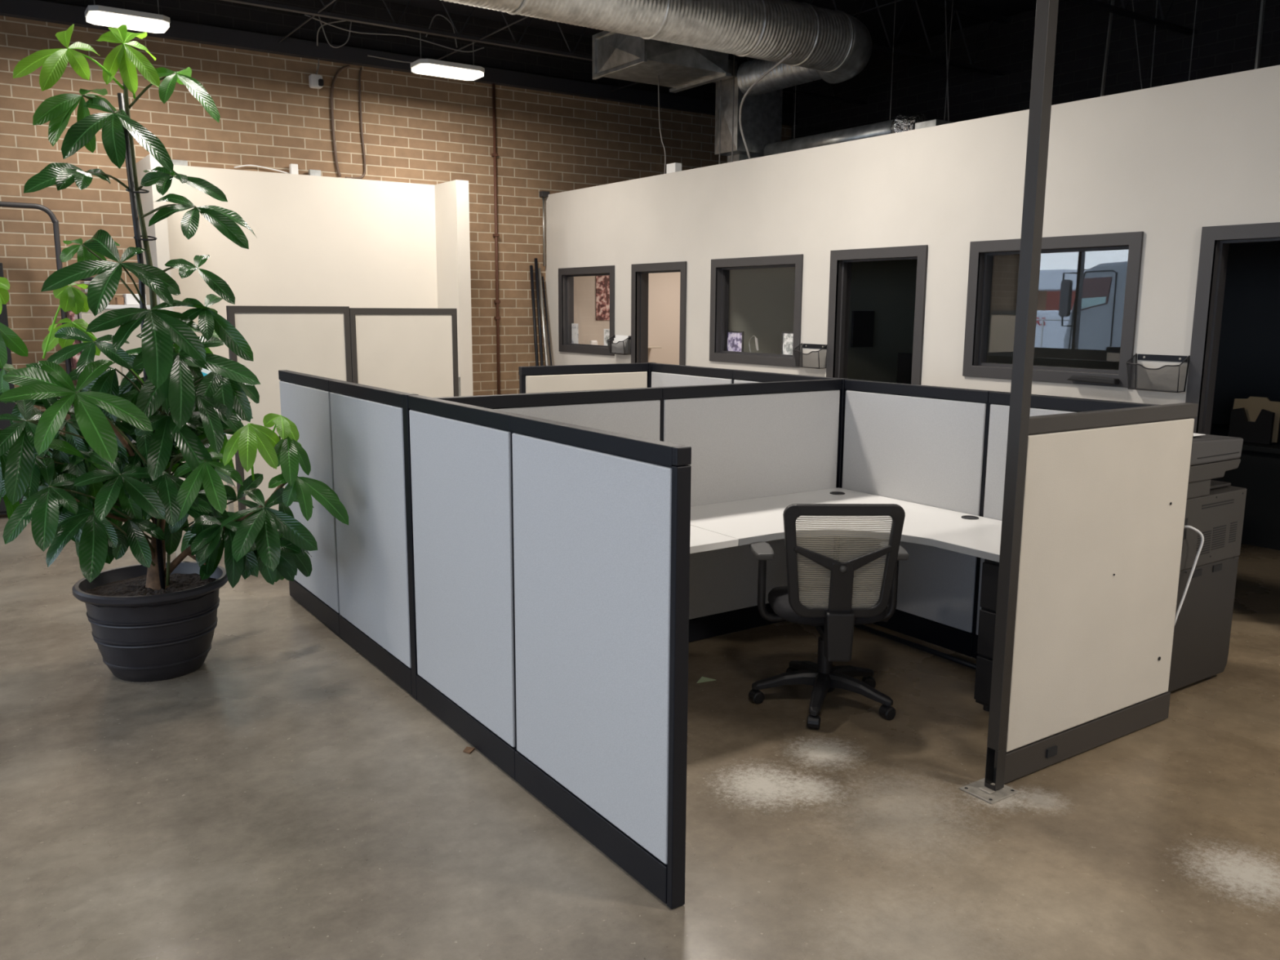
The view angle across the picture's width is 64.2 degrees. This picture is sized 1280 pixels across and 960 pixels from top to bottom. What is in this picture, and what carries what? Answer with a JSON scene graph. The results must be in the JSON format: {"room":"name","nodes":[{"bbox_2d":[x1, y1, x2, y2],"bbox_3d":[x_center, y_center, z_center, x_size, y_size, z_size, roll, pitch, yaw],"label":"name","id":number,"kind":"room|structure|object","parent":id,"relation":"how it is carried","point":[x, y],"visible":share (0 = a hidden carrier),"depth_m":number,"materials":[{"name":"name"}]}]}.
{"room":"open-plan office","nodes":[
{"label":"open-plan office","id":0,"kind":"room"},
{"bbox_2d":[137,153,185,480],"bbox_3d":[-4.249,-1.310,9.079,0.100,2.985,0.620,-6,12,-34],"label":"wall","id":1,"kind":"structure","parent":0,"point":[159,248],"depth_m":8.72,"materials":[{"name":"white paint"}]},
{"bbox_2d":[135,162,437,486],"bbox_3d":[-3.294,-1.490,10.185,2.940,2.985,0.160,-6,12,-34],"label":"wall","id":2,"kind":"structure","parent":0,"point":[319,241],"depth_m":9.99,"materials":[{"name":"white paint"}]},
{"bbox_2d":[0,0,792,434],"bbox_3d":[-3.118,-2.415,10.368,12.500,4.750,0.200,-6,12,-34],"label":"wall","id":3,"kind":"structure","parent":0,"point":[417,128],"depth_m":10.24,"materials":[{"name":"beige brick"}]},
{"bbox_2d":[308,73,323,88],"bbox_3d":[-3.146,-3.862,9.896,0.115,0.120,0.130,-6,12,-34],"label":"security camera","id":4,"kind":"object","parent":3,"relation":"attached to","point":[316,81],"visible":1,"depth_m":9.86,"materials":[{"name":"white plastic"}]},
{"bbox_2d":[330,64,350,177],"bbox_3d":[-2.960,-3.566,10.131,0.212,1.086,0.028,-6,12,-34],"label":"conduit","id":5,"kind":"object","parent":3,"relation":"attached to","point":[343,68],"visible":1,"depth_m":10.07,"materials":[{"name":"brown"}]},
{"bbox_2d":[345,66,365,178],"bbox_3d":[-2.854,-3.558,10.179,0.032,1.095,0.237,9,13,43],"label":"conduit","id":6,"kind":"object","parent":3,"relation":"attached to","point":[361,68],"visible":0.95,"depth_m":10.24,"materials":[{"name":"brown"}]},
{"bbox_2d":[0,0,797,125],"bbox_3d":[-3.022,-4.164,9.947,12.200,0.140,0.100,-6,12,-34],"label":"beam","id":7,"kind":"structure","parent":3,"relation":"attached to","point":[35,10],"depth_m":9.94,"materials":[{"name":"black metal"}]},
{"bbox_2d":[491,83,500,394],"bbox_3d":[-1.586,-2.234,11.304,0.060,4.100,0.048,-6,12,-34],"label":"pipe","id":8,"kind":"object","parent":3,"relation":"attached to","point":[494,154],"visible":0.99,"depth_m":11.21,"materials":[{"name":"brown metal"}]},
{"bbox_2d":[542,196,545,266],"bbox_3d":[-1.087,-2.807,11.532,0.022,0.760,0.022,-2,10,-12],"label":"conduit","id":9,"kind":"object","parent":3,"relation":"attached to","point":[544,239],"visible":1,"depth_m":11.53,"materials":[{"name":"silver metal"}]},
{"bbox_2d":[434,179,473,395],"bbox_3d":[-1.938,-1.566,10.680,0.135,2.985,0.540,-6,12,-34],"label":"wall","id":10,"kind":"structure","parent":0,"point":[451,197],"depth_m":10.44,"materials":[{"name":"white paint"}]},
{"bbox_2d":[573,271,680,364],"bbox_3d":[0.451,-1.855,12.735,3.370,2.900,0.120,-6,12,-34],"label":"wall","id":11,"kind":"structure","parent":0,"point":[664,288],"depth_m":12.45,"materials":[{"name":"beige paint"}]},
{"bbox_2d":[595,275,609,319],"bbox_3d":[-0.421,-2.161,11.995,0.220,0.560,0.013,-6,12,-34],"label":"poster","id":12,"kind":"object","parent":11,"relation":"attached to","point":[602,282],"visible":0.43,"depth_m":11.98,"materials":[{"name":"brown paper"}]},
{"bbox_2d":[0,486,1279,959],"bbox_3d":[0.945,0.998,4.871,12.500,0.100,14.890,-6,12,-34],"label":"floor","id":13,"kind":"structure","parent":0,"point":[280,797],"depth_m":3.51,"materials":[{"name":"concrete"}]},
{"bbox_2d":[0,262,23,515],"bbox_3d":[-5.471,-0.712,8.181,0.775,2.030,0.315,-6,12,-34],"label":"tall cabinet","id":14,"kind":"object","parent":13,"relation":"on","point":[7,407],"visible":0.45,"depth_m":8.26,"materials":[{"name":"black"}]},
{"bbox_2d":[0,201,72,422],"bbox_3d":[-5.457,-1.001,8.457,1.306,2.570,0.044,-6,12,-34],"label":"tube rack","id":15,"kind":"object","parent":13,"relation":"on","point":[7,204],"visible":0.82,"depth_m":8.61,"materials":[{"name":"grey metal"}]},
{"bbox_2d":[77,304,150,443],"bbox_3d":[-4.643,-0.696,9.097,0.600,1.705,0.600,-6,12,-34],"label":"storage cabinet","id":16,"kind":"object","parent":13,"relation":"on","point":[135,342],"visible":0.09,"depth_m":8.76,"materials":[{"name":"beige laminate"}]},
{"bbox_2d":[66,311,80,368],"bbox_3d":[-4.836,-1.201,8.728,0.060,0.480,0.200,-6,12,-34],"label":"magazine","id":17,"kind":"object","parent":16,"relation":"hanging from","point":[71,315],"visible":0.29,"depth_m":8.66,"materials":[{"name":"paper"}]},
{"bbox_2d":[122,293,146,304],"bbox_3d":[-4.429,-1.583,8.943,0.160,0.093,0.200,-6,12,-34],"label":"box","id":18,"kind":"object","parent":16,"relation":"on","point":[129,299],"visible":0.6,"depth_m":8.85,"materials":[{"name":"white plastic"}]},
{"bbox_2d":[0,23,348,682],"bbox_3d":[-2.217,-0.537,4.574,1.470,2.987,1.185,-7,12,-36],"label":"potted plant","id":19,"kind":"object","parent":13,"relation":"on","point":[155,619],"visible":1,"depth_m":4.51,"materials":[{"name":"green plant"}]},
{"bbox_2d":[171,433,234,556],"bbox_3d":[-3.148,0.092,7.233,0.420,0.850,0.500,-6,12,-34],"label":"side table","id":20,"kind":"object","parent":13,"relation":"on","point":[178,551],"visible":0.07,"depth_m":7.10,"materials":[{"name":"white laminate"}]},
{"bbox_2d":[226,305,352,530],"bbox_3d":[-2.369,-0.317,7.026,0.800,1.735,0.060,-6,12,-34],"label":"screen","id":21,"kind":"object","parent":13,"relation":"on","point":[315,340],"visible":0.3,"depth_m":6.89,"materials":[{"name":"beige fabric"}]},
{"bbox_2d":[278,369,340,635],"bbox_3d":[-1.832,0.092,5.702,0.054,1.358,0.935,-6,12,-34],"label":"panel","id":22,"kind":"object","parent":13,"relation":"on","point":[304,398],"visible":0.67,"depth_m":5.54,"materials":[{"name":"grey fabric"}]},
{"bbox_2d":[328,379,412,695],"bbox_3d":[-1.286,0.229,4.912,0.054,1.358,1.005,-6,12,-34],"label":"panel","id":23,"kind":"object","parent":13,"relation":"on","point":[367,421],"visible":0.75,"depth_m":4.83,"materials":[{"name":"grey fabric"}]},
{"bbox_2d":[349,307,461,397],"bbox_3d":[-1.696,-0.385,7.479,0.822,1.725,0.060,-6,12,-34],"label":"screen","id":24,"kind":"object","parent":13,"relation":"on","point":[410,350],"depth_m":7.37,"materials":[{"name":"beige fabric"}]},
{"bbox_2d":[402,393,418,700],"bbox_3d":[-0.986,0.305,4.479,0.054,1.364,0.057,-6,12,-34],"label":"post","id":25,"kind":"object","parent":13,"relation":"on","point":[406,415],"visible":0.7,"depth_m":4.45,"materials":[{"name":"black metal"}]},
{"bbox_2d":[408,395,519,780],"bbox_3d":[-0.703,0.375,4.069,0.054,1.358,0.946,-6,12,-34],"label":"panel","id":26,"kind":"object","parent":13,"relation":"on","point":[461,454],"visible":0.8,"depth_m":3.99,"materials":[{"name":"grey fabric"}]},
{"bbox_2d":[529,265,538,365],"bbox_3d":[-1.160,-1.302,11.503,0.035,2.207,0.456,-3,10,-20],"label":"leaning pole","id":27,"kind":"object","parent":13,"relation":"on","point":[531,266],"visible":0.65,"depth_m":11.49,"materials":[{"name":"black metal"}]},
{"bbox_2d":[534,257,543,365],"bbox_3d":[-1.110,-1.347,11.530,0.035,2.286,0.456,-3,10,-20],"label":"leaning pole","id":28,"kind":"object","parent":13,"relation":"on","point":[535,259],"visible":0.65,"depth_m":11.52,"materials":[{"name":"black metal"}]},
{"bbox_2d":[537,267,548,365],"bbox_3d":[-1.056,-1.298,11.575,0.036,2.177,0.448,-5,11,-27],"label":"leaning pole","id":29,"kind":"object","parent":13,"relation":"on","point":[539,268],"visible":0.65,"depth_m":11.56,"materials":[{"name":"silver metal"}]},
{"bbox_2d":[542,276,551,365],"bbox_3d":[-1.005,-1.259,11.617,0.020,2.084,0.430,-6,11,-32],"label":"leaning pole","id":30,"kind":"object","parent":13,"relation":"on","point":[543,282],"visible":0.35,"depth_m":11.61,"materials":[{"name":"black metal"}]},
{"bbox_2d":[434,386,662,440],"bbox_3d":[-0.424,0.259,4.816,1.254,1.342,0.054,-6,12,-34],"label":"panel","id":31,"kind":"object","parent":13,"relation":"on","point":[637,411],"visible":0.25,"depth_m":4.83,"materials":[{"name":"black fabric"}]},
{"bbox_2d":[689,525,738,553],"bbox_3d":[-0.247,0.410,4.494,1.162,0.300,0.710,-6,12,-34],"label":"countertop","id":32,"kind":"structure","parent":31,"relation":"attached to","point":[701,540],"depth_m":4.48,"materials":[{"name":"white laminate"}]},
{"bbox_2d":[518,362,648,393],"bbox_3d":[-0.374,-0.129,7.117,1.015,1.342,0.054,-6,12,-34],"label":"panel","id":33,"kind":"object","parent":13,"relation":"on","point":[535,379],"visible":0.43,"depth_m":6.97,"materials":[{"name":"beige"}]},
{"bbox_2d":[510,414,691,903],"bbox_3d":[-0.160,0.511,3.283,0.054,1.358,0.984,-6,12,-34],"label":"panel","id":34,"kind":"object","parent":13,"relation":"on","point":[593,507],"visible":0.86,"depth_m":3.20,"materials":[{"name":"grey fabric"}]},
{"bbox_2d":[666,465,691,909],"bbox_3d":[0.110,0.607,2.897,0.050,1.310,0.025,-6,12,-34],"label":"post","id":35,"kind":"object","parent":13,"relation":"on","point":[681,475],"visible":0.96,"depth_m":2.88,"materials":[{"name":"black metal"}]},
{"bbox_2d":[650,363,733,387],"bbox_3d":[0.349,-0.107,7.012,0.054,1.342,0.920,-6,12,-34],"label":"panel","id":36,"kind":"object","parent":13,"relation":"on","point":[663,375],"visible":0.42,"depth_m":6.92,"materials":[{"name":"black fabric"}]},
{"bbox_2d":[657,378,841,642],"bbox_3d":[0.604,0.149,5.508,1.235,1.342,0.054,-6,12,-34],"label":"panel","id":37,"kind":"object","parent":13,"relation":"on","point":[747,441],"visible":0.45,"depth_m":5.44,"materials":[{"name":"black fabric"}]},
{"bbox_2d":[733,369,835,383],"bbox_3d":[0.863,0.022,6.268,0.054,1.342,0.908,-6,12,-34],"label":"panel","id":38,"kind":"object","parent":13,"relation":"on","point":[739,375],"visible":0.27,"depth_m":6.26,"materials":[{"name":"black"}]},
{"bbox_2d":[748,503,909,729],"bbox_3d":[0.824,0.524,4.492,0.670,0.958,0.639,0,10,-1],"label":"office chair","id":39,"kind":"object","parent":13,"relation":"on","point":[834,610],"visible":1,"depth_m":4.23,"materials":[{"name":"black plastic"}]},
{"bbox_2d":[834,377,849,560],"bbox_3d":[1.139,0.092,5.868,0.058,1.348,0.070,-6,12,-34],"label":"post","id":40,"kind":"object","parent":13,"relation":"on","point":[842,390],"visible":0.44,"depth_m":5.77,"materials":[{"name":"black metal"}]},
{"bbox_2d":[838,378,990,657],"bbox_3d":[1.430,0.164,5.447,0.054,1.342,0.958,-6,12,-34],"label":"panel","id":41,"kind":"object","parent":13,"relation":"on","point":[926,445],"visible":0.66,"depth_m":5.32,"materials":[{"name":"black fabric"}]},
{"bbox_2d":[853,624,976,669],"bbox_3d":[1.399,0.849,5.288,0.028,0.028,1.300,-6,12,-34],"label":"base trim","id":42,"kind":"structure","parent":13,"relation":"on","point":[953,659],"depth_m":5.23,"materials":[{"name":"black plastic"}]},
{"bbox_2d":[973,559,999,711],"bbox_3d":[1.788,0.683,4.423,0.528,0.680,0.400,-6,12,-34],"label":"base cabinet","id":43,"kind":"object","parent":13,"relation":"on","point":[989,580],"visible":0.22,"depth_m":4.40,"materials":[{"name":"black metal"}]},
{"bbox_2d":[690,487,1001,562],"bbox_3d":[1.107,0.245,4.697,1.323,0.036,1.856,-6,12,-34],"label":"desk","id":44,"kind":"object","parent":43,"relation":"on","point":[748,521],"depth_m":4.86,"materials":[{"name":"white laminate"}]},
{"bbox_2d":[960,0,1058,804],"bbox_3d":[1.294,-1.202,3.344,0.160,4.750,0.140,-6,12,-34],"label":"pole","id":45,"kind":"object","parent":13,"relation":"on","point":[992,788],"visible":1,"depth_m":3.49,"materials":[{"name":"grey metal"}]},
{"bbox_2d":[972,391,1156,658],"bbox_3d":[1.958,0.296,4.684,0.054,1.342,0.913,-6,12,-34],"label":"panel","id":46,"kind":"object","parent":13,"relation":"on","point":[999,402],"visible":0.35,"depth_m":4.90,"materials":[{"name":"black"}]},
{"bbox_2d":[1004,402,1198,783],"bbox_3d":[1.800,0.404,3.991,1.140,1.358,0.062,-6,12,-34],"label":"panel","id":47,"kind":"object","parent":13,"relation":"on","point":[1106,491],"visible":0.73,"depth_m":3.94,"materials":[{"name":"beige fabric"}]},
{"bbox_2d":[1168,432,1246,692],"bbox_3d":[2.407,0.349,4.893,0.637,1.190,0.637,-6,12,-34],"label":"photocopier","id":48,"kind":"object","parent":13,"relation":"on","point":[1216,508],"visible":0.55,"depth_m":4.66,"materials":[{"name":"black plastic"}]},
{"bbox_2d":[1174,525,1204,624],"bbox_3d":[2.273,0.623,4.444,0.428,0.829,0.078,-6,12,-34],"label":"power cord","id":49,"kind":"object","parent":48,"relation":"hanging from","point":[1199,532],"visible":0.6,"depth_m":4.49,"materials":[{"name":"white plastic"}]},
{"bbox_2d":[1209,480,1231,488],"bbox_3d":[2.519,0.000,4.908,0.300,0.015,0.480,-6,12,-34],"label":"tray","id":50,"kind":"object","parent":48,"relation":"on","point":[1214,484],"depth_m":4.77,"materials":[{"name":"black plastic"}]},
{"bbox_2d":[1210,423,1279,550],"bbox_3d":[5.187,0.097,7.775,1.300,0.760,2.400,-6,12,-34],"label":"office desk","id":51,"kind":"object","parent":13,"relation":"on","point":[1258,471],"visible":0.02,"depth_m":7.62,"materials":[{"name":"black"}]},
{"bbox_2d":[1228,407,1278,444],"bbox_3d":[4.649,-0.414,7.720,0.140,0.260,0.300,-6,12,-34],"label":"file sorter","id":52,"kind":"object","parent":51,"relation":"on","point":[1260,431],"visible":0.82,"depth_m":7.67,"materials":[{"name":"black plastic"}]},
{"bbox_2d":[1232,396,1279,442],"bbox_3d":[4.644,-0.465,7.714,0.015,0.328,0.350,-6,12,-34],"label":"manila folder","id":53,"kind":"object","parent":52,"relation":"in","point":[1253,406],"visible":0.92,"depth_m":7.67,"materials":[{"name":"beige"}]},
{"bbox_3d":[2.820,-0.318,10.150,1.600,0.760,1.450,-6,12,-34],"label":"table","id":54,"kind":"object","parent":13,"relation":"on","visible":0},
{"bbox_2d":[896,352,912,384],"bbox_3d":[2.671,-0.928,9.788,0.060,0.560,0.500,-6,12,-34],"label":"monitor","id":55,"kind":"object","parent":54,"relation":"on","point":[904,360],"visible":0.22,"depth_m":9.88,"materials":[{"name":"black plastic"}]},
{"bbox_2d":[381,0,1068,64],"bbox_3d":[0.975,-3.785,4.064,12.500,0.100,14.890,-6,12,-34],"label":"ceiling","id":56,"kind":"structure","parent":0,"point":[933,17],"depth_m":10.64,"materials":[{"name":"black paint"}]},
{"bbox_2d":[222,0,866,105],"bbox_3d":[-2.326,-4.274,8.887,12.209,0.578,0.060,-6,12,-34],"label":"joist","id":57,"kind":"object","parent":56,"relation":"attached to","point":[254,2],"visible":0.38,"depth_m":9.32,"materials":[{"name":"grey paint"}]},
{"bbox_2d":[84,0,170,33],"bbox_3d":[-3.972,-3.683,7.901,0.570,0.300,0.320,-6,12,-34],"label":"ceiling light","id":58,"kind":"object","parent":57,"relation":"hanging from","point":[98,15],"visible":0.98,"depth_m":7.84,"materials":[{"name":"white plastic"}]},
{"bbox_2d":[85,10,169,33],"bbox_3d":[-3.973,-3.552,7.923,0.559,0.035,0.314,-6,12,-34],"label":"diffuser","id":59,"kind":"object","parent":58,"relation":"attached to","point":[134,20],"depth_m":7.86,"materials":[{"name":"beige plastic"}]},
{"bbox_2d":[304,13,484,52],"bbox_3d":[-2.211,-4.056,9.305,1.623,0.160,0.052,-4,11,-25],"label":"cable","id":60,"kind":"object","parent":57,"relation":"hanging from","point":[304,14],"visible":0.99,"depth_m":9.30,"materials":[{"name":"grey plastic"}]},
{"bbox_2d":[410,32,484,80],"bbox_3d":[-1.769,-3.904,9.385,0.640,0.330,0.320,-6,12,-34],"label":"ceiling light","id":61,"kind":"object","parent":57,"relation":"hanging from","point":[431,67],"visible":1,"depth_m":9.31,"materials":[{"name":"white plastic"}]},
{"bbox_2d":[411,63,484,80],"bbox_3d":[-1.770,-3.759,9.409,0.627,0.035,0.314,-6,12,-34],"label":"diffuser","id":62,"kind":"object","parent":61,"relation":"attached to","point":[455,71],"depth_m":9.34,"materials":[{"name":"beige plastic"}]},
{"bbox_2d":[657,75,666,173],"bbox_3d":[0.200,-3.759,9.631,0.014,1.715,0.149,-8,13,-42],"label":"cable","id":63,"kind":"object","parent":56,"relation":"hanging from","point":[658,75],"visible":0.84,"depth_m":9.69,"materials":[{"name":"grey plastic"}]},
{"bbox_2d":[719,80,721,164],"bbox_3d":[0.797,-3.823,10.079,0.010,1.730,0.012,-6,12,-34],"label":"hanging wire","id":64,"kind":"object","parent":56,"relation":"hanging from","point":[720,80],"visible":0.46,"depth_m":10.12,"materials":[{"name":"grey metal"}]},
{"bbox_2d":[731,54,734,161],"bbox_3d":[0.910,-3.795,9.916,0.010,1.730,0.012,-6,12,-34],"label":"hanging wire","id":65,"kind":"object","parent":56,"relation":"hanging from","point":[734,55],"visible":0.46,"depth_m":9.95,"materials":[{"name":"grey metal"}]},
{"bbox_2d":[763,0,953,155],"bbox_3d":[2.024,-3.933,9.808,0.276,1.508,2.301,-6,12,-34],"label":"duct","id":66,"kind":"object","parent":56,"relation":"hanging from","point":[904,121],"visible":0.52,"depth_m":9.70,"materials":[{"name":"metal"}]},
{"bbox_2d":[944,0,949,120],"bbox_3d":[2.834,-3.697,9.409,0.009,1.731,0.190,-6,12,-34],"label":"hanging wire","id":67,"kind":"object","parent":56,"relation":"hanging from","point":[944,0],"visible":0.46,"depth_m":9.39,"materials":[{"name":"grey metal"}]},
{"bbox_2d":[943,0,953,119],"bbox_3d":[2.904,-3.739,9.659,0.007,1.730,0.048,-6,12,-34],"label":"hanging wire","id":68,"kind":"object","parent":56,"relation":"hanging from","point":[953,0],"visible":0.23,"depth_m":9.60,"materials":[{"name":"grey metal"}]},
{"bbox_2d":[1100,0,1114,96],"bbox_3d":[4.187,-3.654,9.203,0.028,1.731,0.102,-6,12,-34],"label":"strap","id":69,"kind":"object","parent":56,"relation":"hanging from","point":[1110,19],"visible":0.46,"depth_m":9.15,"materials":[{"name":"silver metal"}]},
{"bbox_2d":[1132,0,1142,88],"bbox_3d":[4.372,-3.607,8.934,0.009,1.732,0.360,-6,12,-34],"label":"hanging wire","id":70,"kind":"object","parent":56,"relation":"hanging from","point":[1132,0],"visible":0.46,"depth_m":8.93,"materials":[{"name":"grey metal"}]},
{"bbox_2d":[1150,0,1157,87],"bbox_3d":[4.437,-3.591,8.841,0.009,1.730,0.030,-6,12,-34],"label":"hanging wire","id":71,"kind":"object","parent":56,"relation":"hanging from","point":[1157,0],"visible":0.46,"depth_m":8.81,"materials":[{"name":"grey metal"}]},
{"bbox_2d":[1188,0,1197,80],"bbox_3d":[4.626,-3.544,8.568,0.009,1.730,0.020,-6,12,-34],"label":"hanging wire","id":72,"kind":"object","parent":56,"relation":"hanging from","point":[1196,0],"visible":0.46,"depth_m":8.54,"materials":[{"name":"grey metal"}]},
{"bbox_2d":[1254,0,1265,69],"bbox_3d":[4.930,-3.468,8.128,0.031,1.730,0.046,-6,12,-34],"label":"strap","id":73,"kind":"object","parent":56,"relation":"hanging from","point":[1263,2],"visible":0.46,"depth_m":8.11,"materials":[{"name":"silver metal"}]},
{"bbox_3d":[-1.229,-3.999,7.298,12.209,0.578,0.060,-6,12,-34],"label":"joist","id":74,"kind":"object","parent":56,"relation":"attached to","visible":0},
{"bbox_2d":[443,0,872,97],"bbox_3d":[-0.625,-3.507,7.660,5.704,0.476,1.666,-6,12,-34],"label":"spiral duct","id":75,"kind":"object","parent":74,"relation":"hanging from","point":[830,46],"visible":0.98,"depth_m":7.75,"materials":[{"name":"metal"}]},
{"bbox_3d":[-0.103,-3.717,5.670,12.209,0.578,0.060,-6,12,-34],"label":"joist","id":76,"kind":"object","parent":56,"relation":"attached to","visible":0},
{"bbox_2d":[278,0,335,43],"bbox_3d":[-1.960,-3.765,7.533,0.014,0.015,5.140,-6,12,-34],"label":"rod","id":77,"kind":"object","parent":76,"relation":"attached to","point":[332,1],"visible":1,"depth_m":8.92,"materials":[{"name":"grey paint"}]},
{"bbox_2d":[436,16,528,59],"bbox_3d":[-0.720,-3.898,8.367,0.014,0.015,5.140,-6,12,-34],"label":"rod","id":78,"kind":"object","parent":76,"relation":"attached to","point":[524,17],"visible":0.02,"depth_m":9.32,"materials":[{"name":"grey paint"}]},
{"bbox_2d":[728,259,917,382],"bbox_3d":[2.126,-1.464,10.485,3.570,2.900,0.040,-6,12,-34],"label":"wall","id":79,"kind":"structure","parent":0,"point":[762,300],"depth_m":10.51,"materials":[{"name":"grey paint"}]},
{"bbox_2d":[850,311,874,346],"bbox_3d":[2.300,-1.560,10.545,0.300,0.370,0.028,-6,12,-34],"label":"notice board","id":80,"kind":"object","parent":79,"relation":"attached to","point":[862,322],"visible":1,"depth_m":10.53,"materials":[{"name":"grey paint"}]},
{"bbox_2d":[544,64,1279,404],"bbox_3d":[3.034,-0.732,5.923,0.130,2.985,14.440,-6,12,-34],"label":"wall","id":81,"kind":"structure","parent":0,"point":[1169,162],"depth_m":6.97,"materials":[{"name":"beige paint"}]},
{"bbox_2d":[558,265,614,355],"bbox_3d":[-0.530,-1.833,11.041,0.158,0.920,1.140,-6,12,-34],"label":"window","id":82,"kind":"structure","parent":81,"relation":"in","point":[566,275],"depth_m":11.32,"materials":[{"name":"grey paint"}]},
{"bbox_2d":[571,323,578,343],"bbox_3d":[-0.727,-1.633,11.431,0.005,0.238,0.140,-6,12,-34],"label":"flyer","id":83,"kind":"object","parent":82,"relation":"attached to","point":[575,326],"visible":1,"depth_m":11.42,"materials":[{"name":"white paper"}]},
{"bbox_2d":[607,334,631,355],"bbox_3d":[-0.215,-1.383,10.441,0.104,0.192,0.308,-6,12,-34],"label":"file holder","id":84,"kind":"object","parent":81,"relation":"attached to","point":[624,348],"visible":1,"depth_m":10.36,"materials":[{"name":"black"}]},
{"bbox_2d":[631,261,686,365],"bbox_3d":[0.226,-1.029,10.046,0.158,2.165,0.900,-6,12,-34],"label":"door frame","id":85,"kind":"structure","parent":81,"relation":"in","point":[640,273],"depth_m":10.20,"materials":[{"name":"grey paint"}]},
{"bbox_2d":[666,162,681,173],"bbox_3d":[0.321,-2.928,9.598,0.080,0.090,0.140,-6,12,-34],"label":"junction box","id":86,"kind":"object","parent":81,"relation":"on","point":[675,166],"visible":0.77,"depth_m":9.55,"materials":[{"name":"white plastic"}]},
{"bbox_2d":[709,253,803,367],"bbox_3d":[1.029,-1.455,8.783,0.158,0.905,1.180,-6,12,-34],"label":"window","id":87,"kind":"structure","parent":81,"relation":"in","point":[720,268],"depth_m":8.93,"materials":[{"name":"grey paint"}]},
{"bbox_2d":[725,330,744,351],"bbox_3d":[0.851,-1.237,9.152,0.016,0.195,0.230,-6,12,-34],"label":"framed picture","id":88,"kind":"object","parent":87,"relation":"on","point":[735,340],"visible":0.87,"depth_m":9.15,"materials":[{"name":"black plastic"}]},
{"bbox_2d":[781,331,793,355],"bbox_3d":[1.262,-1.139,8.557,0.016,0.205,0.210,-6,12,-34],"label":"framed picture","id":89,"kind":"object","parent":87,"relation":"on","point":[787,337],"visible":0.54,"depth_m":8.59,"materials":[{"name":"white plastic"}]},
{"bbox_2d":[738,51,792,159],"bbox_3d":[0.989,-3.009,8.252,0.140,0.702,0.782,-3,10,-18],"label":"cable","id":90,"kind":"object","parent":81,"relation":"on","point":[791,52],"visible":1,"depth_m":8.38,"materials":[{"name":"grey plastic"}]},
{"bbox_2d":[792,342,826,368],"bbox_3d":[1.358,-0.994,8.164,0.104,0.192,0.298,-6,12,-34],"label":"file holder","id":91,"kind":"object","parent":81,"relation":"attached to","point":[814,359],"visible":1,"depth_m":8.13,"materials":[{"name":"black"}]},
{"bbox_2d":[826,244,928,384],"bbox_3d":[1.802,-0.644,7.763,0.158,2.185,0.940,-6,12,-34],"label":"door frame","id":92,"kind":"structure","parent":81,"relation":"in","point":[840,273],"depth_m":7.89,"materials":[{"name":"grey paint"}]},
{"bbox_2d":[962,231,1143,387],"bbox_3d":[2.616,-1.080,6.483,0.158,0.900,1.200,-6,12,-34],"label":"window","id":93,"kind":"structure","parent":81,"relation":"in","point":[982,253],"depth_m":6.48,"materials":[{"name":"grey paint"}]},
{"bbox_2d":[1066,375,1119,384],"bbox_3d":[2.739,-0.609,6.180,0.056,0.043,0.316,-6,12,-34],"label":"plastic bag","id":94,"kind":"object","parent":93,"relation":"on","point":[1092,379],"visible":1,"depth_m":6.14,"materials":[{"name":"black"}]},
{"bbox_2d":[1125,353,1190,392],"bbox_3d":[2.956,-0.615,5.847,0.104,0.208,0.318,-6,12,-34],"label":"file holder","id":95,"kind":"object","parent":81,"relation":"attached to","point":[1166,378],"visible":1,"depth_m":5.82,"materials":[{"name":"black"}]},
{"bbox_2d":[1185,222,1279,434],"bbox_3d":[3.422,-0.243,5.417,0.158,2.195,1.000,-6,12,-34],"label":"door frame","id":96,"kind":"structure","parent":81,"relation":"in","point":[1215,241],"depth_m":5.64,"materials":[{"name":"grey paint"}]},
{"bbox_2d":[791,0,1279,138],"bbox_3d":[6.106,-1.931,7.838,0.150,4.750,14.440,-6,12,-34],"label":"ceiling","id":97,"kind":"structure","parent":0,"point":[1225,40],"depth_m":10.19,"materials":[{"name":"black paint"}]},
{"bbox_2d":[986,249,1128,370],"bbox_3d":[3.713,-1.067,8.188,3.570,2.900,0.020,-6,12,-34],"label":"window","id":98,"kind":"structure","parent":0,"point":[1081,298],"depth_m":7.84,"materials":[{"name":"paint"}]},
{"bbox_2d":[1211,240,1279,429],"bbox_3d":[6.117,-0.948,7.574,0.100,2.900,3.720,-6,12,-34],"label":"wall","id":99,"kind":"structure","parent":0,"point":[1248,362],"depth_m":8.75,"materials":[{"name":"grey paint"}]},
{"bbox_3d":[4.572,-2.313,6.712,3.570,0.060,14.440,-6,12,-34],"label":"ceiling","id":100,"kind":"structure","parent":0,"visible":0},
{"bbox_2d":[712,59,782,162],"bbox_3d":[0.917,-3.715,10.798,1.269,1.289,0.438,-6,12,-34],"label":"duct riser","id":101,"kind":"object","parent":100,"relation":"on","point":[761,114],"visible":0.39,"depth_m":10.77,"materials":[{"name":"metal"}]},
{"bbox_2d":[592,30,731,93],"bbox_3d":[0.199,-4.044,9.738,1.038,0.412,0.920,-6,12,-34],"label":"air duct","id":102,"kind":"object","parent":101,"relation":"attached to","point":[617,55],"visible":0.73,"depth_m":9.53,"materials":[{"name":"metal"}]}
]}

